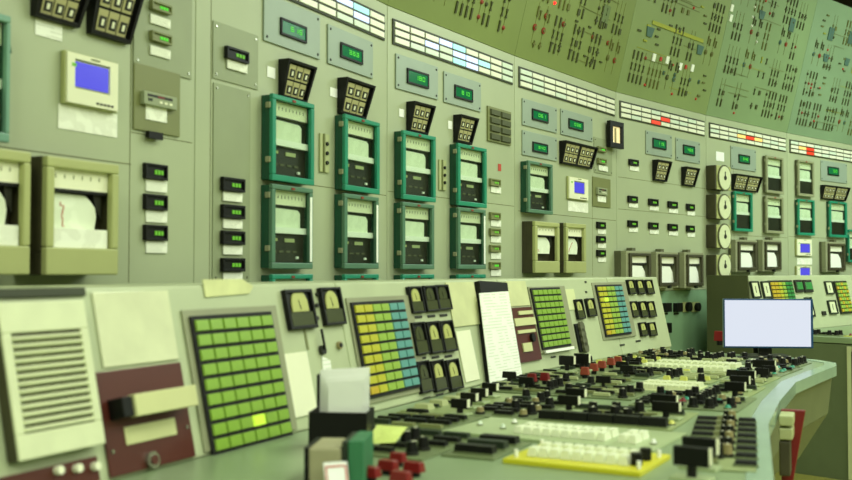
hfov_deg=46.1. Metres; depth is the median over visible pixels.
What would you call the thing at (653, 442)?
lamp
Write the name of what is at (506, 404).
switch
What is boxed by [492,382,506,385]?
switch
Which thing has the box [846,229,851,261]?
recorder
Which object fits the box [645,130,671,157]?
digital display
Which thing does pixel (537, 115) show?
digital display
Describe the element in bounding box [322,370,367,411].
paper card
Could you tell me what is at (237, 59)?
indicator
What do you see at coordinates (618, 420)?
switch
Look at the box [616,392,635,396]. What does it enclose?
switch
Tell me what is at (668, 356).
switch
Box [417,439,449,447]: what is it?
switch
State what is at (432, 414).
switch
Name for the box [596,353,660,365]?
module
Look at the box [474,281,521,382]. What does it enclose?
document
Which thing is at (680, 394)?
switch
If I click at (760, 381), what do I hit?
switch
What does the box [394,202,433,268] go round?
recorder
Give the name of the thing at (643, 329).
meter
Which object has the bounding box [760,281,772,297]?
meter
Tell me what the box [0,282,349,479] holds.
console section
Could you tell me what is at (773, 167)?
recorder
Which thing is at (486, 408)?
switch
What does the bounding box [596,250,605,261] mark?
indicator
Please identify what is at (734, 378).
switch
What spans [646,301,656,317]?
meter
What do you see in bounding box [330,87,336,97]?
paper label
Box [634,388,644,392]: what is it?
switch
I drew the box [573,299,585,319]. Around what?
meter
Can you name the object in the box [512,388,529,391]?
switch
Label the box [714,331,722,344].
switch
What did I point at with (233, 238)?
indicator
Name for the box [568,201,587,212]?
paper label
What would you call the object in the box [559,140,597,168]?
indicator
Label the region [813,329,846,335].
module
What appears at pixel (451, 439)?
switch
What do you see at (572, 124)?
digital display
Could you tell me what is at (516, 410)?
switch
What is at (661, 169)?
indicator
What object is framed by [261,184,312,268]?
recorder
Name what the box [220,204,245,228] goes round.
indicator
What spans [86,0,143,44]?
indicator
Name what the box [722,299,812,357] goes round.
monitor
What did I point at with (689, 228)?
indicator
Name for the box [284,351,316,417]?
sheet
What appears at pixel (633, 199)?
indicator
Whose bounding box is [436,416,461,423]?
switch
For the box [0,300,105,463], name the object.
speaker grille
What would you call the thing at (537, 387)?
switch
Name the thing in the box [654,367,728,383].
module
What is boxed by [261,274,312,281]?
recorder
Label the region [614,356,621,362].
switch
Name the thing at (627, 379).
switch
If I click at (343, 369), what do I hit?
paper card
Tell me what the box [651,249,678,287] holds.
recorder
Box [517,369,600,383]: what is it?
module
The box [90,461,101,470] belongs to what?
lamp
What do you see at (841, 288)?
block
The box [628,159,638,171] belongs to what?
indicator
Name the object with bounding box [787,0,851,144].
board
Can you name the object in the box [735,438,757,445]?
switch
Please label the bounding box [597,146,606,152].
indicator
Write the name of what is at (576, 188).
recorder
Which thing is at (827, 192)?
indicator
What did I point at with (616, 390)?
switch
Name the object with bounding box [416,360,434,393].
meter
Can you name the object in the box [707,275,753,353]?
end panel
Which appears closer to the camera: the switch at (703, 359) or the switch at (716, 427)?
the switch at (716, 427)
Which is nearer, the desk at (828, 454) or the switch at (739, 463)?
the switch at (739, 463)
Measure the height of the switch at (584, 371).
0.040 m
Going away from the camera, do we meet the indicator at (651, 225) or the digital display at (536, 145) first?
the digital display at (536, 145)
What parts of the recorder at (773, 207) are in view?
scale plate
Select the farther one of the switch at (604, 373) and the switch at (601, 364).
the switch at (601, 364)
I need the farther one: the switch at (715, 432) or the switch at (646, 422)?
the switch at (646, 422)
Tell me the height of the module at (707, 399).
0.034 m
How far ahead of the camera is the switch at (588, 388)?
3.26 m
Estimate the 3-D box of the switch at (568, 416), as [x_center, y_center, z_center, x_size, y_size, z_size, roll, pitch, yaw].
[0.396,0.465,2.629,0.072,0.024,0.036,-1,-2,26]
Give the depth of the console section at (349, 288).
3.13 m
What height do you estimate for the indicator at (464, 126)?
0.126 m
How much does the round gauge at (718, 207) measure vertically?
0.186 m
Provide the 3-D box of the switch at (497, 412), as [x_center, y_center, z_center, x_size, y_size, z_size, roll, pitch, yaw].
[0.214,0.474,2.743,0.060,0.013,0.025,-1,-2,26]
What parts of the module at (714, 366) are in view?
plate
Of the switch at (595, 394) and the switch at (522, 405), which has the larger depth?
the switch at (595, 394)
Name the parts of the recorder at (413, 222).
scale plate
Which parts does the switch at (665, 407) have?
stem, plate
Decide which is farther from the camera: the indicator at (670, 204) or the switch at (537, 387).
the indicator at (670, 204)
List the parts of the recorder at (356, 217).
scale plate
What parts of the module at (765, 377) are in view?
turn handle, plate, turn handle, turn handle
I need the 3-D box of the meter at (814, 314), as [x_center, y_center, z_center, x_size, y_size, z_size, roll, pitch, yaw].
[2.670,0.467,6.954,0.043,0.138,0.104,-2,-2,45]
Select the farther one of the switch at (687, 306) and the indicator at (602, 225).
the switch at (687, 306)
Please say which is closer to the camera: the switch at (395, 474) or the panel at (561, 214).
the switch at (395, 474)
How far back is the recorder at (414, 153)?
4.27 m
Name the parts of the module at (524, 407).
rotary knob, rotary knob, rotary knob, rotary knob, rotary knob, rotary knob, rotary knob, rotary knob, rotary knob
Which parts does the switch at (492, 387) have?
plate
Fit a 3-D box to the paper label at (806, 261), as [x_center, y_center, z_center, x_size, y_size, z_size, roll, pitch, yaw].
[3.089,0.173,8.159,0.254,0.053,0.001,2,-2,-42]
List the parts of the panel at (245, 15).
terminal strip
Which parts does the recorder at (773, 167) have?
scale plate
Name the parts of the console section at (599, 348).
plate, selector strip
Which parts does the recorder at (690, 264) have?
scale plate, frame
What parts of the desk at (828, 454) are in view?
corner trim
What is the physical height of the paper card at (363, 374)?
0.161 m
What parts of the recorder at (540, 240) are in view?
scale plate, pen arm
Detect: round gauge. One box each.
[706,165,730,190]
[706,194,730,219]
[706,223,730,249]
[706,253,730,276]
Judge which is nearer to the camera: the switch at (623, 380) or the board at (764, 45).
the switch at (623, 380)
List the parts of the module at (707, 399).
rotary knob, rotary knob, rotary knob, rotary knob, rotary knob, rotary knob, rotary knob, rotary knob, rotary knob, rotary knob, rotary knob, rotary knob, rotary knob, rotary knob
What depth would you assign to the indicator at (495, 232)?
4.91 m
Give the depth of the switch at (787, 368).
3.97 m
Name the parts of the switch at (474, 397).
plate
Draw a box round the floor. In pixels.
[773,472,838,479]
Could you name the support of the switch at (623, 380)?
attached to the module at (614, 381)
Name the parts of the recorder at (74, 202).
scale plate, pen rail, pen arm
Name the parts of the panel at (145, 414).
handle mount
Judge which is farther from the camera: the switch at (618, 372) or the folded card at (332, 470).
the switch at (618, 372)
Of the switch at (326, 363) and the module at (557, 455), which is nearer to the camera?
the module at (557, 455)
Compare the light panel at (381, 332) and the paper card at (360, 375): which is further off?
the light panel at (381, 332)
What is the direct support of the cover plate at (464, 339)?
attached to the console section at (349, 288)
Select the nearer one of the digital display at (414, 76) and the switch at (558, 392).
the switch at (558, 392)
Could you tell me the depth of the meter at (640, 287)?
5.11 m
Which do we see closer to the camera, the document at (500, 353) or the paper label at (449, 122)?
the document at (500, 353)
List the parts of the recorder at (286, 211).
scale plate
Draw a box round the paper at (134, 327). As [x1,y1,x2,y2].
[91,290,178,367]
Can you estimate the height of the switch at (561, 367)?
0.014 m
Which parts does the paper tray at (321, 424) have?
post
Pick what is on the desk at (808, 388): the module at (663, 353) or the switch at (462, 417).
the module at (663, 353)
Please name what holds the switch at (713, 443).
on the desk at (808, 388)
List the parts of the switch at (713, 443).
plate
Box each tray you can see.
[308,374,373,444]
[779,411,794,425]
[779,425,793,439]
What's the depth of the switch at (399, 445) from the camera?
2.22 m
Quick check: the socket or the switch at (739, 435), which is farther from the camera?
the socket
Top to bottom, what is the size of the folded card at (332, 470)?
0.050 m
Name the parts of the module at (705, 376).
rotary knob, rotary knob, rotary knob, rotary knob, rotary knob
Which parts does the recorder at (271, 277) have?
scale plate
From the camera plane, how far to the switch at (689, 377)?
3.64 m
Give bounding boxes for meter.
[281,289,318,330]
[317,287,346,325]
[405,286,425,313]
[410,321,430,355]
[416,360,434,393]
[421,285,440,311]
[425,321,444,354]
[429,359,448,392]
[436,284,452,310]
[439,320,458,352]
[444,358,463,390]
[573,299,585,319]
[584,298,597,316]
[625,280,636,294]
[630,301,639,316]
[634,279,645,294]
[637,301,648,317]
[637,322,648,336]
[643,279,654,294]
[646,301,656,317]
[647,322,657,336]
[749,281,761,297]
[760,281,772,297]
[804,297,815,316]
[823,281,834,293]
[826,300,838,313]
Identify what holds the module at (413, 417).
on the desk at (808, 388)
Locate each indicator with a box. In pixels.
[30,0,89,28]
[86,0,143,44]
[143,163,167,192]
[143,193,167,222]
[143,224,167,252]
[149,0,172,28]
[149,30,172,59]
[220,176,245,201]
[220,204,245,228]
[220,230,245,254]
[220,258,245,278]
[224,45,249,73]
[278,58,317,102]
[337,77,375,118]
[406,101,435,134]
[453,114,478,144]
[489,178,500,193]
[489,212,500,226]
[489,228,500,242]
[489,245,500,258]
[489,262,500,275]
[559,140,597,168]
[596,222,605,233]
[596,236,605,247]
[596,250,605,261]
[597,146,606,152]
[597,158,607,171]
[627,196,637,207]
[627,220,637,231]
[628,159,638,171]
[648,199,658,210]
[648,222,658,233]
[652,159,671,181]
[667,201,677,212]
[667,224,677,235]
[681,166,699,186]
[686,204,694,215]
[686,225,694,236]
[731,173,762,192]
[820,185,850,200]
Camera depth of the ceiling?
10.25 m
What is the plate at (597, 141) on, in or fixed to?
attached to the panel at (561, 214)
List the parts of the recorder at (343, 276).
scale plate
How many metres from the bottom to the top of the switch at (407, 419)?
0.013 m
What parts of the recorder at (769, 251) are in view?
scale plate, frame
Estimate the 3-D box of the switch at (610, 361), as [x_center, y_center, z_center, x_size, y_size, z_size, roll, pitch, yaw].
[0.753,0.501,4.070,0.034,0.040,0.020,-1,-2,32]
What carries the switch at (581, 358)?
on the module at (575, 377)
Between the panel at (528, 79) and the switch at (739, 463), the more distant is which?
the panel at (528, 79)
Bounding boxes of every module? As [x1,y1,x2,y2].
[373,426,478,460]
[374,408,484,430]
[400,390,521,413]
[441,433,531,460]
[442,417,686,452]
[470,389,582,419]
[480,371,574,394]
[503,439,670,476]
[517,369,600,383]
[535,401,698,430]
[551,376,653,400]
[558,356,619,374]
[585,375,635,387]
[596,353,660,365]
[601,361,672,379]
[626,346,695,359]
[628,386,756,412]
[635,379,707,391]
[642,359,744,371]
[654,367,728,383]
[679,350,750,362]
[690,410,758,471]
[713,379,764,396]
[717,365,780,386]
[736,362,802,376]
[742,354,811,366]
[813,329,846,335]
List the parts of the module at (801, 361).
plate, rotary knob, rotary knob, rotary knob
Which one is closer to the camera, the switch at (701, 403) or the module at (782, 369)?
the switch at (701, 403)
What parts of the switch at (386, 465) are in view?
seat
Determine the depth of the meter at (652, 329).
5.11 m
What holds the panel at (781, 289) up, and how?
attached to the console section at (819, 296)
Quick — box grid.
[487,106,510,145]
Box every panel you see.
[0,0,194,285]
[95,362,198,477]
[181,305,297,455]
[193,0,386,282]
[290,0,384,40]
[345,295,422,403]
[387,6,514,279]
[392,18,512,84]
[511,307,541,362]
[514,56,616,277]
[518,66,614,115]
[616,92,706,351]
[619,100,704,135]
[705,115,787,289]
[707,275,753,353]
[709,122,785,151]
[787,133,851,274]
[789,139,851,162]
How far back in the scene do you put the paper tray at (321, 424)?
2.23 m
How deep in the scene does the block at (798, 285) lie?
6.88 m
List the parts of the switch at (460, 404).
plate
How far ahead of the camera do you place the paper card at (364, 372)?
2.28 m
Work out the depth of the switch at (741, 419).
2.61 m
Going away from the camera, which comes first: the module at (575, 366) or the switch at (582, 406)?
the switch at (582, 406)
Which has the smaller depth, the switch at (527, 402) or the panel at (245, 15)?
the switch at (527, 402)
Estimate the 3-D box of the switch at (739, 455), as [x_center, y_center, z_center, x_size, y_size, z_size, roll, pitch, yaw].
[0.677,0.455,2.114,0.050,0.011,0.028,-1,-2,18]
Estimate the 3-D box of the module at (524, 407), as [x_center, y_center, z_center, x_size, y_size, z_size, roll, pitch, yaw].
[0.290,0.473,2.905,0.205,0.034,0.440,-1,-2,26]
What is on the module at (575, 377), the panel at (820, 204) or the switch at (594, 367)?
the switch at (594, 367)
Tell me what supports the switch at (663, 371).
attached to the module at (626, 370)
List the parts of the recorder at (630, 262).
scale plate, pen rail, frame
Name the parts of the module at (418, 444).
rotary knob, rotary knob, rotary knob, rotary knob, plate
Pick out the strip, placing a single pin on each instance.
(305, 333)
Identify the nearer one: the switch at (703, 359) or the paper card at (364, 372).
the paper card at (364, 372)
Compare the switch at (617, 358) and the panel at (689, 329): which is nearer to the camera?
the switch at (617, 358)
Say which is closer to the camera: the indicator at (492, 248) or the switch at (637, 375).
the switch at (637, 375)
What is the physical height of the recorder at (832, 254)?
0.274 m
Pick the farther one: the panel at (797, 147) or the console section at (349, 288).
the panel at (797, 147)
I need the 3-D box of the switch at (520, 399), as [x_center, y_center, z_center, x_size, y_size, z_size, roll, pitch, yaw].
[0.265,0.482,3.003,0.060,0.013,0.025,-1,-2,26]
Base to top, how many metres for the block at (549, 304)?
0.271 m
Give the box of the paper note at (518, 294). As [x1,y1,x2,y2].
[505,281,529,305]
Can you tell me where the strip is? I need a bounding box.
[303,329,308,349]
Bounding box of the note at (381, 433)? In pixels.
[373,425,406,443]
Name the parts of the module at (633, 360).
rotary knob, rotary knob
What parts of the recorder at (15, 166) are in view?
pen arm, scale plate, pen rail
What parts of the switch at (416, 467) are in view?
seat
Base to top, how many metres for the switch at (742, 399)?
0.014 m
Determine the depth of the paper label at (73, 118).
2.65 m
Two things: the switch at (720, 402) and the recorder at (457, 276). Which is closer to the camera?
the switch at (720, 402)
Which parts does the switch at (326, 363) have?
seat, lever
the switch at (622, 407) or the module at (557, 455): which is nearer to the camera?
the module at (557, 455)
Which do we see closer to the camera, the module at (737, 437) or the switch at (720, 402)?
the module at (737, 437)
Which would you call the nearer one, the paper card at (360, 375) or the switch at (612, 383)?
the paper card at (360, 375)
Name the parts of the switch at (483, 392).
plate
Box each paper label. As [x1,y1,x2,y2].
[35,18,61,40]
[58,103,116,137]
[267,66,274,78]
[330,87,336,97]
[399,108,403,116]
[448,121,451,128]
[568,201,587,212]
[716,151,723,161]
[797,258,811,264]
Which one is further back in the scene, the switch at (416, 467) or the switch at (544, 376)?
the switch at (544, 376)
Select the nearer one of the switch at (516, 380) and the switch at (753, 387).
the switch at (753, 387)
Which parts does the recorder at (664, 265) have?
scale plate, frame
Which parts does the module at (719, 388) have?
rotary knob, plate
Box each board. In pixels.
[377,0,387,4]
[387,0,526,55]
[514,0,635,91]
[616,0,731,114]
[706,0,816,132]
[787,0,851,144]
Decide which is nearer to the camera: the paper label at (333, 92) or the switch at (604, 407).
the switch at (604, 407)
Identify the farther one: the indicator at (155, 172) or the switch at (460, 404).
the indicator at (155, 172)
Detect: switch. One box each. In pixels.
[318,329,331,369]
[367,465,381,479]
[373,445,396,453]
[374,418,391,424]
[377,415,401,421]
[377,458,399,474]
[379,441,405,449]
[388,413,410,419]
[389,451,406,466]
[389,469,412,479]
[390,421,417,426]
[397,411,418,416]
[403,417,427,423]
[403,460,425,476]
[406,408,428,414]
[412,414,434,418]
[417,423,444,429]
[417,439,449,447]
[420,429,441,436]
[421,413,443,418]
[427,419,453,425]
[433,435,462,443]
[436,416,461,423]
[443,431,471,439]
[444,414,468,420]
[447,398,472,415]
[452,442,498,455]
[460,392,478,409]
[467,437,510,450]
[470,388,490,403]
[479,406,498,411]
[479,433,521,445]
[482,382,500,397]
[485,404,503,409]
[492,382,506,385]
[492,409,515,415]
[493,402,510,407]
[499,386,512,390]
[500,407,519,413]
[503,385,518,388]
[503,398,523,402]
[507,378,518,382]
[508,382,524,387]
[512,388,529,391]
[512,395,531,400]
[520,403,526,408]
[521,401,539,403]
[527,373,536,383]
[528,384,539,388]
[530,389,544,392]
[535,404,554,409]
[536,386,552,390]
[537,409,564,420]
[540,372,549,383]
[553,400,565,405]
[554,389,565,394]
[556,355,577,372]
[557,395,582,411]
[559,366,574,369]
[561,376,579,379]
[563,411,589,422]
[566,388,588,403]
[572,353,591,370]
[573,403,588,409]
[575,383,591,386]
[580,367,589,377]
[586,412,614,424]
[587,387,601,391]
[589,363,598,373]
[591,392,611,396]
[598,361,606,370]
[598,390,615,394]
[598,404,611,409]
[600,382,618,385]
[602,372,618,375]
[602,389,618,393]
[606,358,615,367]
[608,370,622,374]
[611,378,626,382]
[611,380,622,384]
[612,414,640,426]
[613,385,626,388]
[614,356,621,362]
[616,378,632,381]
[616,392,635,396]
[621,406,634,410]
[622,372,636,375]
[629,361,641,364]
[634,373,650,377]
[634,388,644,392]
[634,399,650,404]
[639,412,657,415]
[640,416,669,428]
[647,394,677,411]
[652,401,683,420]
[653,369,665,373]
[662,303,671,314]
[667,323,671,332]
[667,355,676,358]
[669,409,685,415]
[669,445,714,479]
[673,303,682,314]
[676,392,684,396]
[678,436,721,472]
[679,357,690,359]
[679,375,697,379]
[682,302,692,311]
[690,430,714,436]
[692,302,700,311]
[692,425,714,430]
[694,420,716,425]
[696,415,717,420]
[697,400,704,405]
[702,358,712,360]
[705,375,719,378]
[710,372,725,376]
[712,457,718,463]
[713,430,719,435]
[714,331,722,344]
[714,425,720,430]
[717,400,724,404]
[720,388,729,392]
[724,381,747,398]
[725,359,736,362]
[730,375,751,391]
[731,396,746,401]
[733,459,758,467]
[734,445,757,452]
[734,451,758,459]
[735,432,757,439]
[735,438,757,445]
[736,370,757,384]
[736,422,756,427]
[736,427,757,433]
[737,417,756,422]
[746,385,757,389]
[752,359,777,373]
[755,379,764,383]
[782,367,792,370]
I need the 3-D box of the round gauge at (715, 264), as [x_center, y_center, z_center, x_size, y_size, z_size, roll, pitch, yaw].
[2.080,0.184,7.090,0.092,0.186,0.214,-2,-2,45]
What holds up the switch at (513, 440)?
attached to the module at (491, 447)
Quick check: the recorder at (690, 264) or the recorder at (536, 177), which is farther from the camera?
the recorder at (690, 264)
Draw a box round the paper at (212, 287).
[202,279,252,296]
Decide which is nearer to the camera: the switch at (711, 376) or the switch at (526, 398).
the switch at (526, 398)
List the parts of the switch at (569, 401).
plate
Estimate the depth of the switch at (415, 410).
2.76 m
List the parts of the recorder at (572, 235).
scale plate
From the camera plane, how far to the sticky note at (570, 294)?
4.41 m
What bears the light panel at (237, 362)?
attached to the console section at (182, 296)
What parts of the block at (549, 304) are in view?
trim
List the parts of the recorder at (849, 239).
door frame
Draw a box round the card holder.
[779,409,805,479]
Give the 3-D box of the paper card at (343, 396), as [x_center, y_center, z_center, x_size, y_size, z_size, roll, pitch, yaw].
[-0.179,0.388,2.234,0.084,0.154,0.008,0,-2,7]
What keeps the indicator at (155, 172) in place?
attached to the panel at (35, 60)
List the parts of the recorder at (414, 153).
scale plate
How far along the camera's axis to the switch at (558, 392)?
3.21 m
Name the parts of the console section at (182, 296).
slot strip, lower strip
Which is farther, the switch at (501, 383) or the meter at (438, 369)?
the switch at (501, 383)
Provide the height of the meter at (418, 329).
0.105 m
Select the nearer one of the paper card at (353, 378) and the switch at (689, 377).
the paper card at (353, 378)
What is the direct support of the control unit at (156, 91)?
attached to the panel at (35, 60)
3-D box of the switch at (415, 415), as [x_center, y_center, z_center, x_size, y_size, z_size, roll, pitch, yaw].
[-0.007,0.471,2.647,0.068,0.013,0.025,-1,-2,26]
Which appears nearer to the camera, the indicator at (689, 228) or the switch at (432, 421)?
the switch at (432, 421)
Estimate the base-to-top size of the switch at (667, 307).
0.077 m
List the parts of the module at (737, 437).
rotary knob, rotary knob, rotary knob, rotary knob, rotary knob, rotary knob, rotary knob, rotary knob, rotary knob, rotary knob, rotary knob, plate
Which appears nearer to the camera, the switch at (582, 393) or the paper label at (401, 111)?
the switch at (582, 393)
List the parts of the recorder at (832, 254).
scale plate, frame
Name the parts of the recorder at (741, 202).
scale plate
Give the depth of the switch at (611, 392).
3.19 m
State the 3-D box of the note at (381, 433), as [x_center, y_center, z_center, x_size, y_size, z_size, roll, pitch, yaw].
[-0.090,0.439,2.259,0.090,0.034,0.062,0,-2,6]
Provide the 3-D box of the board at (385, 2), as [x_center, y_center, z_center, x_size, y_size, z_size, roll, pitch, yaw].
[-0.331,-1.526,3.582,0.325,1.058,1.222,-1,-2,26]
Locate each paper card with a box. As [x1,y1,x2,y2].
[319,367,369,411]
[320,369,368,411]
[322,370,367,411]
[323,372,367,411]
[324,374,366,412]
[325,375,365,412]
[326,375,365,412]
[327,378,364,412]
[328,379,363,412]
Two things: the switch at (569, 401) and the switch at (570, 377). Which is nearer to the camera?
the switch at (569, 401)
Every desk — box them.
[119,349,836,479]
[772,325,851,479]
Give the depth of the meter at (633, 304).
4.99 m
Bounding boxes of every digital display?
[263,0,319,59]
[327,24,372,78]
[395,53,437,99]
[443,71,480,111]
[522,98,556,132]
[522,130,556,160]
[560,108,592,141]
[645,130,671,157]
[675,138,699,163]
[730,146,755,171]
[820,160,846,183]
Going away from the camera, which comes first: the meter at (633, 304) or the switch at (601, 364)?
the switch at (601, 364)
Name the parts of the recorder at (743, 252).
scale plate, frame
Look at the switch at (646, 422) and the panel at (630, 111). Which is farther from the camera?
the panel at (630, 111)
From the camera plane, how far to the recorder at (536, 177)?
5.26 m
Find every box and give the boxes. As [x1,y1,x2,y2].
[304,431,372,479]
[607,120,623,148]
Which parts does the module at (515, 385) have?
turn handle, turn handle, plate, rotary knob, rotary knob, rotary knob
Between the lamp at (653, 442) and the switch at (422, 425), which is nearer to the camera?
the lamp at (653, 442)
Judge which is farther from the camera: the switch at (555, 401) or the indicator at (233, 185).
the indicator at (233, 185)
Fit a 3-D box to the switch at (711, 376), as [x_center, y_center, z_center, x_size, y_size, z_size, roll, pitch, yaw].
[1.045,0.503,3.670,0.061,0.012,0.026,-1,-2,31]
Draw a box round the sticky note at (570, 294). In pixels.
[565,289,575,309]
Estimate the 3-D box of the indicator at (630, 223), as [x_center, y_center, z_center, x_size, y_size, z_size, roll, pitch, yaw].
[1.304,-0.086,6.288,0.014,0.072,0.128,-2,-2,42]
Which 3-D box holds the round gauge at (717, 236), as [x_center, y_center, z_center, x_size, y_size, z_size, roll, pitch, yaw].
[2.083,-0.024,7.099,0.092,0.186,0.214,-2,-2,45]
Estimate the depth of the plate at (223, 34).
3.22 m
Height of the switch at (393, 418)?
0.013 m
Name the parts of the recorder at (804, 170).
scale plate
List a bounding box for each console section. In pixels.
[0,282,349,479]
[281,279,496,412]
[472,277,621,374]
[570,277,670,354]
[748,275,851,352]
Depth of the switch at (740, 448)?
2.19 m
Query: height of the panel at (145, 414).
0.226 m
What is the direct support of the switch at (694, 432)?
attached to the module at (737, 437)
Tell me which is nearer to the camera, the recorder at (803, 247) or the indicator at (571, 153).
the indicator at (571, 153)
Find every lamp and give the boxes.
[53,465,64,474]
[72,463,83,472]
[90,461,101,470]
[650,439,656,444]
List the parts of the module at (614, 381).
rotary knob, plate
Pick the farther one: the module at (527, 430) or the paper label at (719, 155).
the paper label at (719, 155)
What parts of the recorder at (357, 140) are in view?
scale plate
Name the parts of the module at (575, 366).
plate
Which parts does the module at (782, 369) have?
rotary knob, plate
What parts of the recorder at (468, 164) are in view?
scale plate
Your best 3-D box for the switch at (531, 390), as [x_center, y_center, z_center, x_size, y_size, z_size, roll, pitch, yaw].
[0.364,0.491,3.260,0.057,0.010,0.023,-1,-2,27]
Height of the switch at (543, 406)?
0.013 m
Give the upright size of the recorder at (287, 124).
0.290 m
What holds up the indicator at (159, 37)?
attached to the plate at (180, 63)
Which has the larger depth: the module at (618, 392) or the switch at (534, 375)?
the switch at (534, 375)
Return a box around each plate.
[133,0,191,78]
[212,20,257,89]
[212,82,250,281]
[445,282,479,326]
[455,330,479,382]
[594,137,611,175]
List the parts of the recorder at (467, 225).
scale plate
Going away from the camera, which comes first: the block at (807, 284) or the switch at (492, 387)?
the switch at (492, 387)
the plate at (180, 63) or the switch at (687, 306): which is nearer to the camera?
the plate at (180, 63)
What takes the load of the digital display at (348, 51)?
attached to the panel at (245, 15)
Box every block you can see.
[527,286,576,353]
[591,282,636,339]
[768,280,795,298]
[793,280,803,292]
[802,280,813,292]
[833,281,851,313]
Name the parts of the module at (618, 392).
rotary knob, plate, turn handle, rotary knob, rotary knob, rotary knob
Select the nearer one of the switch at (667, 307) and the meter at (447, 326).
the meter at (447, 326)
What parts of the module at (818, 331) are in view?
plate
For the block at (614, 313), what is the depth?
4.76 m
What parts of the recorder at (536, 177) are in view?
scale plate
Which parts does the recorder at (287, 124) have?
scale plate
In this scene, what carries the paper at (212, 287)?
on the console section at (182, 296)
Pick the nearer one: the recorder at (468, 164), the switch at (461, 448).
the switch at (461, 448)
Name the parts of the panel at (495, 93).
terminal strip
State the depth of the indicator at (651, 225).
6.48 m
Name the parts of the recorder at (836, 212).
scale plate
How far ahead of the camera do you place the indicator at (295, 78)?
3.50 m
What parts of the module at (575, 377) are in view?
rotary knob, plate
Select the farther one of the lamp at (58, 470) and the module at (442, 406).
the module at (442, 406)
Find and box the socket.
[336,341,342,349]
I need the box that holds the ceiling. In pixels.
[833,0,851,7]
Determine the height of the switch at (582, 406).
0.014 m
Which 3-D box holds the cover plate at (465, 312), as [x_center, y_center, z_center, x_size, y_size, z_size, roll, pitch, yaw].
[0.134,0.226,3.546,0.037,0.153,0.238,-1,-2,26]
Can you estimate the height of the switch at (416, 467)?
0.028 m
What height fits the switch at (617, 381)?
0.012 m
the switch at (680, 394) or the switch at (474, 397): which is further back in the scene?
the switch at (680, 394)
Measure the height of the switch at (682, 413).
0.014 m
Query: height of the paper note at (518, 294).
0.099 m
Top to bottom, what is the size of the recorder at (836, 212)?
0.305 m
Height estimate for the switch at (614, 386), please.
0.013 m
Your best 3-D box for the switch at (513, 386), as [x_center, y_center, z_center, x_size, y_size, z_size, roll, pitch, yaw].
[0.285,0.493,3.359,0.057,0.012,0.023,-1,-2,27]
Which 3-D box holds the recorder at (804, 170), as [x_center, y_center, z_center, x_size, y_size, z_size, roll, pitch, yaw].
[3.091,-0.500,8.157,0.285,0.292,0.037,2,-2,-42]
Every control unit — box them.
[133,62,179,139]
[592,176,610,207]
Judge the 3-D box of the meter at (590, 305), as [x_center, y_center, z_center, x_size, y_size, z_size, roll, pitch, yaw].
[0.752,0.308,4.563,0.031,0.085,0.091,-1,-2,32]
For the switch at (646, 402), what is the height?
0.013 m
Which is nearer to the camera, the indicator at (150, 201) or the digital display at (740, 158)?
the indicator at (150, 201)
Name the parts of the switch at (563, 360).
plate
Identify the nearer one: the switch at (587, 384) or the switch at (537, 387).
the switch at (537, 387)
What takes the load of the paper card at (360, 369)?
in the paper tray at (321, 424)
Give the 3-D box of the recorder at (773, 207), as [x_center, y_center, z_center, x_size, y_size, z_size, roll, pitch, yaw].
[2.701,-0.194,7.771,0.037,0.286,0.313,-2,-2,45]
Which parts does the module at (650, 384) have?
plate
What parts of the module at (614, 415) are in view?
rotary knob, rotary knob, rotary knob, rotary knob, rotary knob, rotary knob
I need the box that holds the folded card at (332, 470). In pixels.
[323,461,348,479]
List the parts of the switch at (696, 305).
knob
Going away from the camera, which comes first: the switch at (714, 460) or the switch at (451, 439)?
the switch at (714, 460)
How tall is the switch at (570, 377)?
0.012 m
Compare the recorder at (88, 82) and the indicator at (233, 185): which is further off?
the indicator at (233, 185)
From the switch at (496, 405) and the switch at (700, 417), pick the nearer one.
the switch at (700, 417)
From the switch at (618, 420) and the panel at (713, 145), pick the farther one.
the panel at (713, 145)
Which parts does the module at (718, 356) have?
rotary knob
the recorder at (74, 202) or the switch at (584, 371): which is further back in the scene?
the switch at (584, 371)
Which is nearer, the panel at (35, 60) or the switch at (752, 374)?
the panel at (35, 60)
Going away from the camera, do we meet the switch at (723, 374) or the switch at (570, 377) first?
the switch at (570, 377)
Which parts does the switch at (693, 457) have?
stem, plate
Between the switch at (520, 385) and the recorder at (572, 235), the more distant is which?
the recorder at (572, 235)
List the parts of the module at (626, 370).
turn handle, turn handle, plate, rotary knob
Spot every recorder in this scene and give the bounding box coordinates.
[0,14,11,142]
[0,148,30,274]
[28,156,118,274]
[60,50,117,112]
[261,93,313,185]
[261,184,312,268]
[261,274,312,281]
[334,193,378,268]
[334,274,378,280]
[335,114,379,194]
[394,130,435,202]
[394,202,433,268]
[394,274,433,279]
[450,143,486,207]
[450,207,485,268]
[450,274,485,278]
[521,160,552,214]
[522,221,559,272]
[559,223,585,272]
[566,176,587,200]
[614,248,650,276]
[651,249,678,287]
[678,250,703,287]
[728,237,757,271]
[731,191,752,231]
[756,237,781,271]
[763,155,783,194]
[763,196,783,233]
[795,159,814,196]
[795,199,814,235]
[795,239,811,255]
[795,266,811,274]
[819,240,845,271]
[826,201,847,237]
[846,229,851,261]
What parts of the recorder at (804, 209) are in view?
scale plate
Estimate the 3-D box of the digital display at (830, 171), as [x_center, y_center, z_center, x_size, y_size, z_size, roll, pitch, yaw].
[3.487,-0.580,8.538,0.481,0.172,0.013,2,-2,-42]
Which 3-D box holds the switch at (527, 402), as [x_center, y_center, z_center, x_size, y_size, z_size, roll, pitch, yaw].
[0.305,0.479,2.928,0.060,0.013,0.025,-1,-2,26]
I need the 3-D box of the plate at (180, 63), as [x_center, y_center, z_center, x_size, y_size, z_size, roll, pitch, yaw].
[-0.765,-0.654,2.922,0.007,0.328,0.250,-1,-2,26]
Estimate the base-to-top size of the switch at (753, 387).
0.014 m

